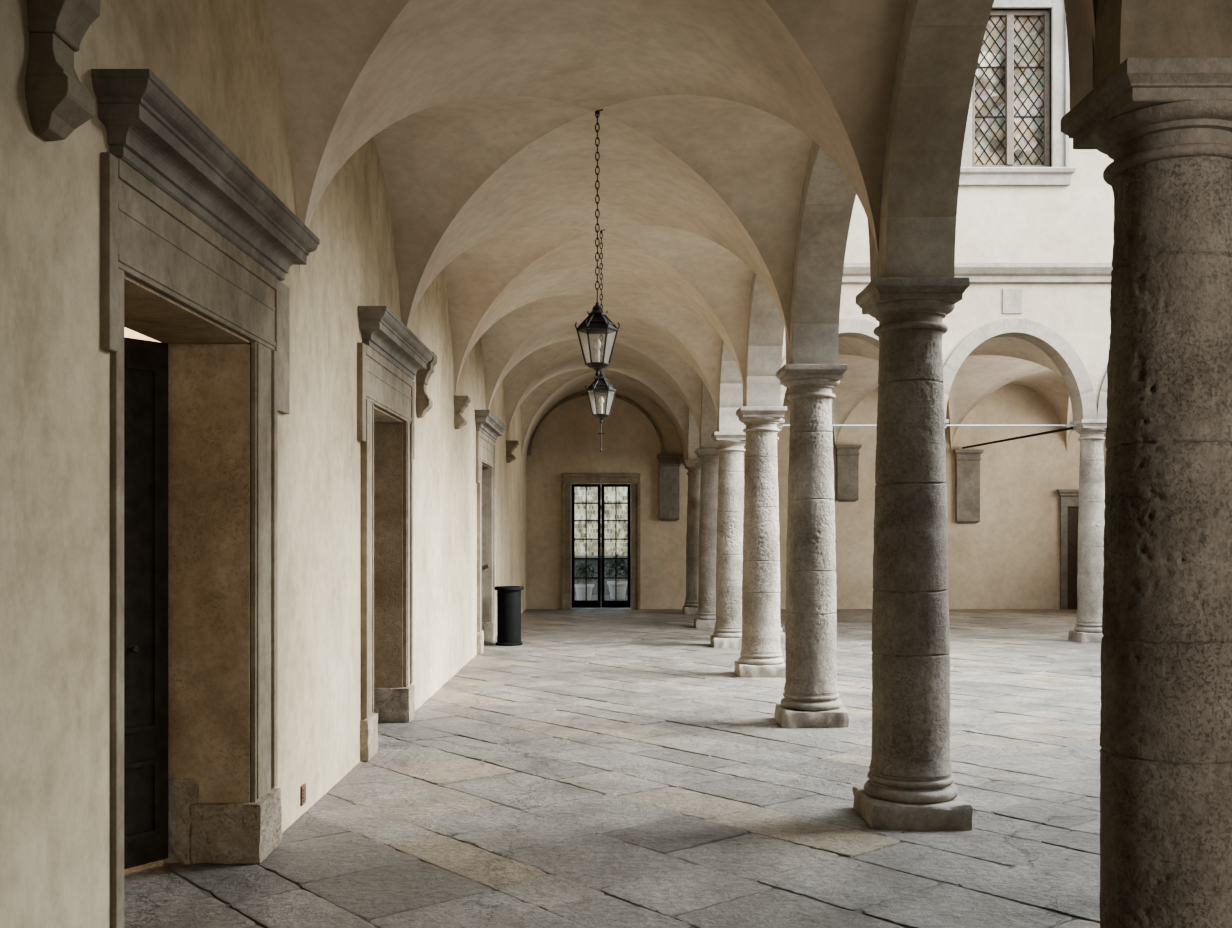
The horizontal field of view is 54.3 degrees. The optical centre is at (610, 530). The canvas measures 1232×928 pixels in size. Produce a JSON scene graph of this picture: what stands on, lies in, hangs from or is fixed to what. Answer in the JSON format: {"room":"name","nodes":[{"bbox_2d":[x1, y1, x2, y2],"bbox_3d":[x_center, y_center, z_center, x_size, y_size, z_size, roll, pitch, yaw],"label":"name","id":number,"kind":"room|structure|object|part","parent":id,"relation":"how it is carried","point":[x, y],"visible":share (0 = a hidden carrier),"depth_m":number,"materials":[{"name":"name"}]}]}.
{"room":"courtyard arcade","nodes":[
{"label":"courtyard arcade","id":0,"kind":"room"},
{"bbox_2d":[124,327,161,342],"bbox_3d":[-3.380,-0.030,5.400,2.440,3.340,4.200,0,0,0],"label":"wall","id":1,"kind":"structure","parent":0,"point":[128,333],"depth_m":7.40,"materials":[{"name":"beige paint"}]},
{"bbox_2d":[0,0,525,927],"bbox_3d":[-1.950,-0.825,10.700,0.420,4.950,28.400,0,0,0],"label":"wall","id":2,"kind":"structure","parent":0,"point":[219,58],"depth_m":4.72,"materials":[{"name":"paint"}]},
{"bbox_2d":[25,0,99,140],"bbox_3d":[-1.665,-1.480,3.660,0.190,0.560,0.200,0,0,0],"label":"corbel","id":3,"kind":"object","parent":2,"relation":"attached to","point":[58,103],"visible":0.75,"depth_m":3.59,"materials":[{"name":"brown stone"}]},
{"bbox_2d":[91,69,319,927],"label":"door","id":4,"kind":"structure","parent":2,"relation":"in","point":[182,216],"depth_m":5.74,"materials":[{"name":"brown stone"}]},
{"bbox_3d":[-2.255,0.550,5.606,0.124,0.038,0.038,0,0,35],"label":"handle","id":5,"kind":"part","parent":4,"relation":"part of","materials":[{"name":"brown metal"}]},
{"bbox_3d":[-2.412,0.330,5.381,0.072,2.220,0.830,0,0,35],"label":"panel moulding","id":6,"kind":"part","parent":4,"relation":"part of","materials":[{"name":"paint"}]},
{"bbox_3d":[-1.653,-1.423,5.190,0.215,0.255,2.350,0,0,0],"label":"cornice","id":7,"kind":"part","parent":4,"relation":"part of","materials":[{"name":"grey stone"}]},
{"bbox_2d":[300,783,305,805],"bbox_3d":[-1.732,1.485,6.760,0.016,0.110,0.080,0,0,0],"label":"air vent","id":8,"kind":"object","parent":2,"relation":"in","point":[303,787],"visible":1,"depth_m":6.73,"materials":[{"name":"beige metal"}]},
{"bbox_2d":[357,306,433,760],"bbox_3d":[-1.869,0.026,9.338,0.647,3.152,2.235,0,0,0],"label":"door","id":9,"kind":"structure","parent":2,"relation":"in","point":[390,355],"depth_m":10.01,"materials":[{"name":"brown stone"}]},
{"bbox_3d":[-1.653,-1.423,9.350,0.215,0.255,2.210,0,0,0],"label":"cornice","id":10,"kind":"part","parent":9,"relation":"part of","materials":[{"name":"grey stone"}]},
{"bbox_2d":[416,352,436,417],"bbox_3d":[-1.670,-1.310,10.800,0.180,0.580,0.220,0,0,0],"label":"corbel","id":11,"kind":"object","parent":2,"relation":"attached to","point":[424,403],"visible":0.73,"depth_m":10.71,"materials":[{"name":"brown stone"}]},
{"bbox_2d":[454,396,470,428],"bbox_3d":[-1.670,-1.320,13.400,0.180,0.360,0.240,0,0,0],"label":"corbel","id":12,"kind":"object","parent":2,"relation":"attached to","point":[461,403],"visible":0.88,"depth_m":13.29,"materials":[{"name":"brown stone"}]},
{"bbox_2d":[474,410,506,653],"bbox_3d":[-1.853,0.026,16.525,0.615,3.152,2.460,0,0,0],"label":"door","id":13,"kind":"structure","parent":2,"relation":"in","point":[489,426],"depth_m":17.24,"materials":[{"name":"brown stone"}]},
{"bbox_3d":[-1.653,-1.423,16.525,0.215,0.255,2.460,0,0,0],"label":"cornice","id":14,"kind":"part","parent":13,"relation":"part of","materials":[{"name":"grey stone"}]},
{"bbox_2d":[506,440,518,462],"bbox_3d":[-1.650,-1.320,20.010,0.220,0.360,0.300,0,0,0],"label":"corbel","id":15,"kind":"object","parent":2,"relation":"attached to","point":[511,445],"visible":0.78,"depth_m":19.88,"materials":[{"name":"brown stone"}]},
{"bbox_2d":[575,487,626,554],"bbox_3d":[0.000,-0.450,30.800,10.000,4.300,0.400,0,0,0],"label":"wall","id":16,"kind":"structure","parent":0,"point":[580,492],"depth_m":30.60,"materials":[{"name":"stone"}]},
{"bbox_2d":[124,595,1101,927],"bbox_3d":[3.119,1.722,13.300,17.237,0.256,35.401,0,0,0],"label":"floor","id":17,"kind":"structure","parent":0,"point":[608,767],"depth_m":6.96,"materials":[{"name":"stone"}]},
{"bbox_2d":[495,586,523,645],"bbox_3d":[-1.430,1.190,16.850,0.410,0.820,0.410,0,0,0],"label":"bin","id":18,"kind":"object","parent":17,"relation":"on","point":[508,597],"visible":1,"depth_m":16.70,"materials":[{"name":"black metal"}]},
{"bbox_2d":[575,561,597,599],"bbox_3d":[-0.629,1.135,27.596,0.724,0.929,0.736,0,0,0],"label":"potted plant","id":19,"kind":"object","parent":17,"relation":"on","point":[580,588],"visible":0.81,"depth_m":27.47,"materials":[{"name":"green plant"}]},
{"bbox_3d":[-0.620,1.415,27.600,0.460,0.370,0.460,0,0,0],"label":"pot","id":20,"kind":"part","parent":19,"relation":"part of","materials":[{"name":"grey ceramic"}]},
{"bbox_2d":[575,555,626,594],"bbox_3d":[0.000,1.115,30.340,6.100,0.990,0.480,0,0,0],"label":"railing","id":21,"kind":"object","parent":17,"relation":"on","point":[594,562],"visible":0.03,"depth_m":30.15,"materials":[{"name":"grey metal"}]},
{"bbox_2d":[604,555,626,598],"bbox_3d":[0.167,1.081,28.401,0.799,1.038,0.854,0,0,0],"label":"potted plant","id":22,"kind":"object","parent":17,"relation":"on","point":[621,585],"visible":0.78,"depth_m":28.27,"materials":[{"name":"green plant"}]},
{"bbox_3d":[0.160,1.397,28.400,0.506,0.407,0.506,0,0,0],"label":"pot","id":23,"kind":"part","parent":22,"relation":"part of","materials":[{"name":"grey ceramic"}]},
{"bbox_2d":[682,460,700,613],"bbox_3d":[1.670,0.130,23.339,0.565,2.989,0.566,0,0,0],"label":"stone column","id":24,"kind":"structure","parent":17,"relation":"on","point":[693,467],"depth_m":23.16,"materials":[{"name":"grey stone"}]},
{"bbox_2d":[694,448,718,627],"bbox_3d":[1.671,0.130,20.010,0.566,2.989,0.565,0,0,0],"label":"stone column","id":25,"kind":"structure","parent":17,"relation":"on","point":[709,457],"depth_m":19.83,"materials":[{"name":"grey stone"}]},
{"bbox_2d":[688,408,699,459],"bbox_3d":[1.674,-2.149,21.675,0.372,1.578,3.326,0,0,0],"label":"stone arch","id":26,"kind":"object","parent":25,"relation":"on","point":[693,432],"visible":0.08,"depth_m":23.07,"materials":[{"name":"beige stone"}]},
{"bbox_2d":[700,380,718,447],"bbox_3d":[1.674,-2.149,18.345,0.372,1.578,3.326,0,0,0],"label":"stone arch","id":27,"kind":"object","parent":25,"relation":"on","point":[709,420],"visible":0.16,"depth_m":19.73,"materials":[{"name":"beige stone"}]},
{"bbox_2d":[710,432,745,647],"bbox_3d":[1.670,0.130,16.681,0.565,2.989,0.566,0,0,0],"label":"stone column","id":28,"kind":"structure","parent":17,"relation":"on","point":[730,508],"depth_m":16.50,"materials":[{"name":"grey stone"}]},
{"bbox_2d":[734,406,786,677],"bbox_3d":[1.669,0.130,13.350,0.566,2.989,0.565,0,0,0],"label":"stone column","id":29,"kind":"structure","parent":17,"relation":"on","point":[760,653],"depth_m":13.18,"materials":[{"name":"grey stone"}]},
{"bbox_2d":[776,419,784,642],"bbox_3d":[2.250,0.012,17.401,0.520,3.229,0.520,0,0,0],"label":"stone column","id":30,"kind":"structure","parent":17,"relation":"on","point":[779,426],"depth_m":17.18,"materials":[{"name":"grey stone"}]},
{"bbox_2d":[781,318,879,405],"bbox_3d":[3.425,-2.324,17.395,2.346,1.448,0.390,0,0,0],"label":"stone arch","id":31,"kind":"object","parent":30,"relation":"on","point":[861,329],"visible":0.23,"depth_m":17.20,"materials":[{"name":"beige stone"}]},
{"bbox_2d":[774,364,848,727],"bbox_3d":[1.670,0.130,10.019,0.565,2.989,0.566,0,0,0],"label":"stone column","id":32,"kind":"structure","parent":17,"relation":"on","point":[811,695],"depth_m":9.85,"materials":[{"name":"grey stone"}]},
{"bbox_2d":[745,272,788,405],"bbox_3d":[1.674,-2.149,11.685,0.372,1.578,3.326,0,0,0],"label":"stone arch","id":33,"kind":"object","parent":32,"relation":"on","point":[765,330],"visible":0.23,"depth_m":13.00,"materials":[{"name":"beige stone"}]},
{"bbox_2d":[852,277,972,830],"bbox_3d":[1.671,0.130,6.690,0.566,2.989,0.565,0,0,0],"label":"stone column","id":34,"kind":"structure","parent":17,"relation":"on","point":[910,786],"depth_m":6.52,"materials":[{"name":"grey stone"}]},
{"bbox_2d":[789,141,877,363],"bbox_3d":[1.674,-2.149,8.355,0.372,1.578,3.326,0,0,0],"label":"stone arch","id":35,"kind":"object","parent":34,"relation":"on","point":[828,197],"visible":0.36,"depth_m":9.56,"materials":[{"name":"beige stone"}]},
{"bbox_2d":[878,0,1094,276],"bbox_3d":[1.674,-2.149,5.195,0.372,1.578,2.986,0,0,0],"label":"stone arch","id":36,"kind":"object","parent":34,"relation":"on","point":[940,41],"visible":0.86,"depth_m":6.27,"materials":[{"name":"beige stone"}]},
{"bbox_2d":[1068,419,1106,642],"bbox_3d":[6.970,0.012,17.399,0.520,3.229,0.520,0,0,0],"label":"stone column","id":37,"kind":"structure","parent":17,"relation":"on","point":[1090,564],"depth_m":17.24,"materials":[{"name":"grey stone"}]},
{"bbox_2d":[1097,371,1107,418],"bbox_3d":[8.155,-2.324,17.395,2.366,1.448,0.390,0,0,0],"label":"stone arch","id":38,"kind":"object","parent":37,"relation":"on","point":[1102,399],"visible":0.09,"depth_m":17.20,"materials":[{"name":"white stone"}]},
{"bbox_2d":[1060,58,1231,927],"bbox_3d":[1.735,0.130,3.701,0.565,2.989,0.566,0,0,0],"label":"stone column","id":39,"kind":"structure","parent":17,"relation":"on","point":[1164,124],"depth_m":3.53,"materials":[{"name":"grey stone"}]},
{"bbox_2d":[1094,0,1231,87],"bbox_3d":[1.674,-2.149,2.035,0.372,1.578,3.326,0,0,0],"label":"stone arch","id":40,"kind":"object","parent":39,"relation":"on","point":[1124,29],"visible":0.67,"depth_m":3.51,"materials":[{"name":"beige stone"}]},
{"bbox_3d":[4.600,0.012,17.400,0.518,3.229,0.518,0,0,0],"label":"stone column","id":41,"kind":"structure","parent":17,"relation":"on","visible":0},
{"bbox_2d":[782,425,1076,425],"bbox_3d":[4.560,-1.530,17.400,4.620,0.022,0.022,0,0,0],"label":"rod","id":42,"kind":"object","parent":41,"relation":"attached to","point":[782,425],"visible":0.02,"depth_m":17.39,"materials":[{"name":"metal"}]},
{"bbox_2d":[943,318,1096,420],"bbox_3d":[5.785,-2.324,17.395,2.366,1.448,0.390,0,0,0],"label":"stone arch","id":43,"kind":"object","parent":41,"relation":"on","point":[1071,367],"visible":0.87,"depth_m":17.20,"materials":[{"name":"white stone"}]},
{"bbox_2d":[265,0,1096,463],"bbox_3d":[4.630,-2.192,10.550,12.740,1.665,28.100,0,0,0],"label":"ceiling","id":44,"kind":"structure","parent":0,"point":[481,119],"depth_m":8.94,"materials":[{"name":"paint"}]},
{"bbox_2d":[575,109,619,376],"bbox_3d":[-0.095,-2.010,8.360,0.317,1.871,0.277,0,0,0],"label":"lantern","id":45,"kind":"object","parent":44,"relation":"hanging from","point":[597,322],"visible":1,"depth_m":8.35,"materials":[{"name":"metal"}]},
{"bbox_2d":[593,338,600,361],"bbox_3d":[-0.095,-1.254,8.360,0.056,0.181,0.056,0,0,0],"label":"candle","id":46,"kind":"object","parent":45,"relation":"on","point":[597,344],"depth_m":8.35,"materials":[{"name":"wax"}]},
{"bbox_3d":[-0.095,-1.452,8.360,0.272,0.097,0.236,0,0,0],"label":"roof panel","id":47,"kind":"part","parent":45,"relation":"part of","materials":[{"name":"metal"}]},
{"bbox_3d":[-0.095,-1.292,8.360,0.317,0.324,0.277,0,0,0],"label":"frame","id":48,"kind":"part","parent":45,"relation":"part of","materials":[{"name":"metal"}]},
{"bbox_3d":[-0.095,-2.263,8.360,0.031,1.365,0.043,0,0,-31],"label":"chain","id":49,"kind":"part","parent":45,"relation":"part of","materials":[{"name":"metal"}]},
{"bbox_2d":[585,229,616,451],"bbox_3d":[-0.095,-1.868,11.700,0.317,2.196,0.277,0,0,0],"label":"hanging lantern","id":50,"kind":"object","parent":44,"relation":"hanging from","point":[601,384],"visible":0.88,"depth_m":11.68,"materials":[{"name":"metal"}]},
{"bbox_3d":[-0.095,-1.262,11.700,0.317,0.324,0.277,0,0,0],"label":"frame","id":51,"kind":"part","parent":50,"relation":"part of","materials":[{"name":"metal"}]},
{"bbox_2d":[598,396,603,413],"bbox_3d":[-0.095,-1.224,11.700,0.056,0.181,0.056,0,0,0],"label":"candle","id":52,"kind":"object","parent":50,"relation":"on","point":[601,400],"depth_m":11.69,"materials":[{"name":"wax"}]},
{"bbox_3d":[-0.095,-1.423,11.700,0.272,0.097,0.236,0,0,0],"label":"roof panel","id":53,"kind":"part","parent":50,"relation":"part of","materials":[{"name":"metal"}]},
{"bbox_3d":[-0.095,-2.258,11.700,0.031,1.415,0.043,0,0,-31],"label":"chain","id":54,"kind":"part","parent":50,"relation":"part of","materials":[{"name":"metal"}]},
{"bbox_2d":[526,383,1106,608],"bbox_3d":[4.630,-0.875,24.750,12.740,5.050,0.300,0,0,0],"label":"wall","id":55,"kind":"structure","parent":0,"point":[1010,558],"depth_m":24.60,"materials":[{"name":"beige paint"}]},
{"bbox_2d":[528,392,664,454],"bbox_3d":[-0.300,-2.200,24.575,2.800,1.300,0.070,0,0,0],"label":"arch","id":56,"kind":"object","parent":55,"relation":"attached to","point":[642,410],"visible":0.95,"depth_m":24.54,"materials":[{"name":"brown stone"}]},
{"bbox_2d":[561,474,640,608],"bbox_3d":[-0.205,0.213,24.633,1.616,2.773,0.235,0,0,0],"label":"door","id":57,"kind":"structure","parent":55,"relation":"in","point":[568,601],"depth_m":24.54,"materials":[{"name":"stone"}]},
{"bbox_2d":[657,455,681,520],"bbox_3d":[1.190,-0.875,24.520,0.504,1.350,0.180,0,0,0],"label":"pilaster","id":58,"kind":"object","parent":55,"relation":"attached to","point":[669,465],"visible":1,"depth_m":24.51,"materials":[{"name":"grey stone"}]},
{"bbox_3d":[1.190,-0.790,24.560,0.420,1.080,0.100,0,0,0],"label":"panel","id":59,"kind":"part","parent":58,"relation":"part of","materials":[{"name":"grey stone"}]},
{"bbox_2d":[834,445,861,501],"bbox_3d":[4.840,-1.180,24.520,0.528,1.160,0.180,0,0,0],"label":"pilaster","id":60,"kind":"object","parent":55,"relation":"attached to","point":[847,456],"visible":1,"depth_m":24.51,"materials":[{"name":"grey stone"}]},
{"bbox_3d":[4.840,-1.095,24.560,0.440,0.890,0.100,0,0,0],"label":"panel","id":61,"kind":"part","parent":60,"relation":"part of","materials":[{"name":"grey stone"}]},
{"bbox_2d":[953,449,983,523],"bbox_3d":[7.300,-0.905,24.520,0.576,1.510,0.180,0,0,0],"label":"pilaster","id":62,"kind":"object","parent":55,"relation":"attached to","point":[967,461],"visible":1,"depth_m":24.51,"materials":[{"name":"grey stone"}]},
{"bbox_3d":[7.300,-0.820,24.560,0.480,1.240,0.100,0,0,0],"label":"panel","id":63,"kind":"part","parent":62,"relation":"part of","materials":[{"name":"grey stone"}]},
{"bbox_2d":[962,427,1072,448],"bbox_3d":[6.960,-1.600,21.025,0.040,0.240,7.068,0,0,4],"label":"rod","id":64,"kind":"object","parent":62,"relation":"attached to","point":[1068,428],"visible":1,"depth_m":20.09,"materials":[{"name":"black metal"}]},
{"bbox_2d":[1057,489,1078,608],"bbox_3d":[9.950,0.375,24.540,1.620,2.450,0.120,0,0,0],"label":"door","id":65,"kind":"structure","parent":55,"relation":"in","point":[1069,498],"depth_m":24.56,"materials":[{"name":"grey stone"}]},
{"bbox_3d":[9.950,-0.775,24.540,1.620,0.150,0.120,0,0,0],"label":"cornice","id":66,"kind":"part","parent":65,"relation":"part of","materials":[{"name":"grey stone"}]},
{"bbox_2d":[782,9,1113,406],"bbox_3d":[6.420,-6.000,17.400,9.160,8.800,0.340,0,0,0],"label":"wall","id":67,"kind":"structure","parent":0,"point":[1073,223],"depth_m":17.23,"materials":[{"name":"paint"}]},
{"bbox_2d":[842,263,1112,283],"bbox_3d":[6.420,-3.700,17.170,9.160,0.300,0.160,0,0,0],"label":"string course","id":68,"kind":"object","parent":67,"relation":"attached to","point":[853,273],"visible":0.41,"depth_m":17.14,"materials":[{"name":"stone"}]},
{"bbox_2d":[1002,288,1021,313],"bbox_3d":[5.760,-3.300,17.227,0.280,0.360,0.025,0,0,0],"label":"wall plaque","id":69,"kind":"object","parent":67,"relation":"attached to","point":[1011,297],"visible":1,"depth_m":17.21,"materials":[{"name":"stone"}]},
{"bbox_2d":[959,0,1075,185],"bbox_3d":[5.745,-6.351,17.245,1.790,2.783,0.250,0,0,0],"label":"window","id":70,"kind":"structure","parent":67,"relation":"in","point":[1007,141],"depth_m":17.28,"materials":[{"name":"glass"}]},
{"bbox_3d":[5.468,-6.350,17.337,0.455,2.160,0.005,0,0,0],"label":"pane","id":71,"kind":"part","parent":70,"relation":"part of","materials":[{"name":"clear glass"}]},
{"bbox_3d":[5.745,-6.350,17.325,1.150,2.300,0.090,0,0,0],"label":"frame","id":72,"kind":"part","parent":70,"relation":"part of","materials":[{"name":"brown wood"}]},
{"bbox_3d":[5.745,-5.080,17.225,1.790,0.240,0.210,0,0,0],"label":"sill","id":73,"kind":"part","parent":70,"relation":"part of","materials":[{"name":"stone"}]},
{"bbox_3d":[6.022,-6.350,17.337,0.455,2.160,0.005,0,0,0],"label":"pane","id":74,"kind":"part","parent":70,"relation":"part of","materials":[{"name":"clear glass"}]},
{"bbox_3d":[1.670,-2.625,10.550,0.340,8.550,28.100,0,0,0],"label":"wall","id":75,"kind":"structure","parent":0,"visible":0},
{"bbox_2d":[718,340,745,431],"bbox_3d":[1.674,-2.149,15.015,0.372,1.578,3.326,0,0,0],"label":"stone arch","id":76,"kind":"object","parent":75,"relation":"attached to","point":[731,389],"visible":0.15,"depth_m":16.39,"materials":[{"name":"beige stone"}]}
]}

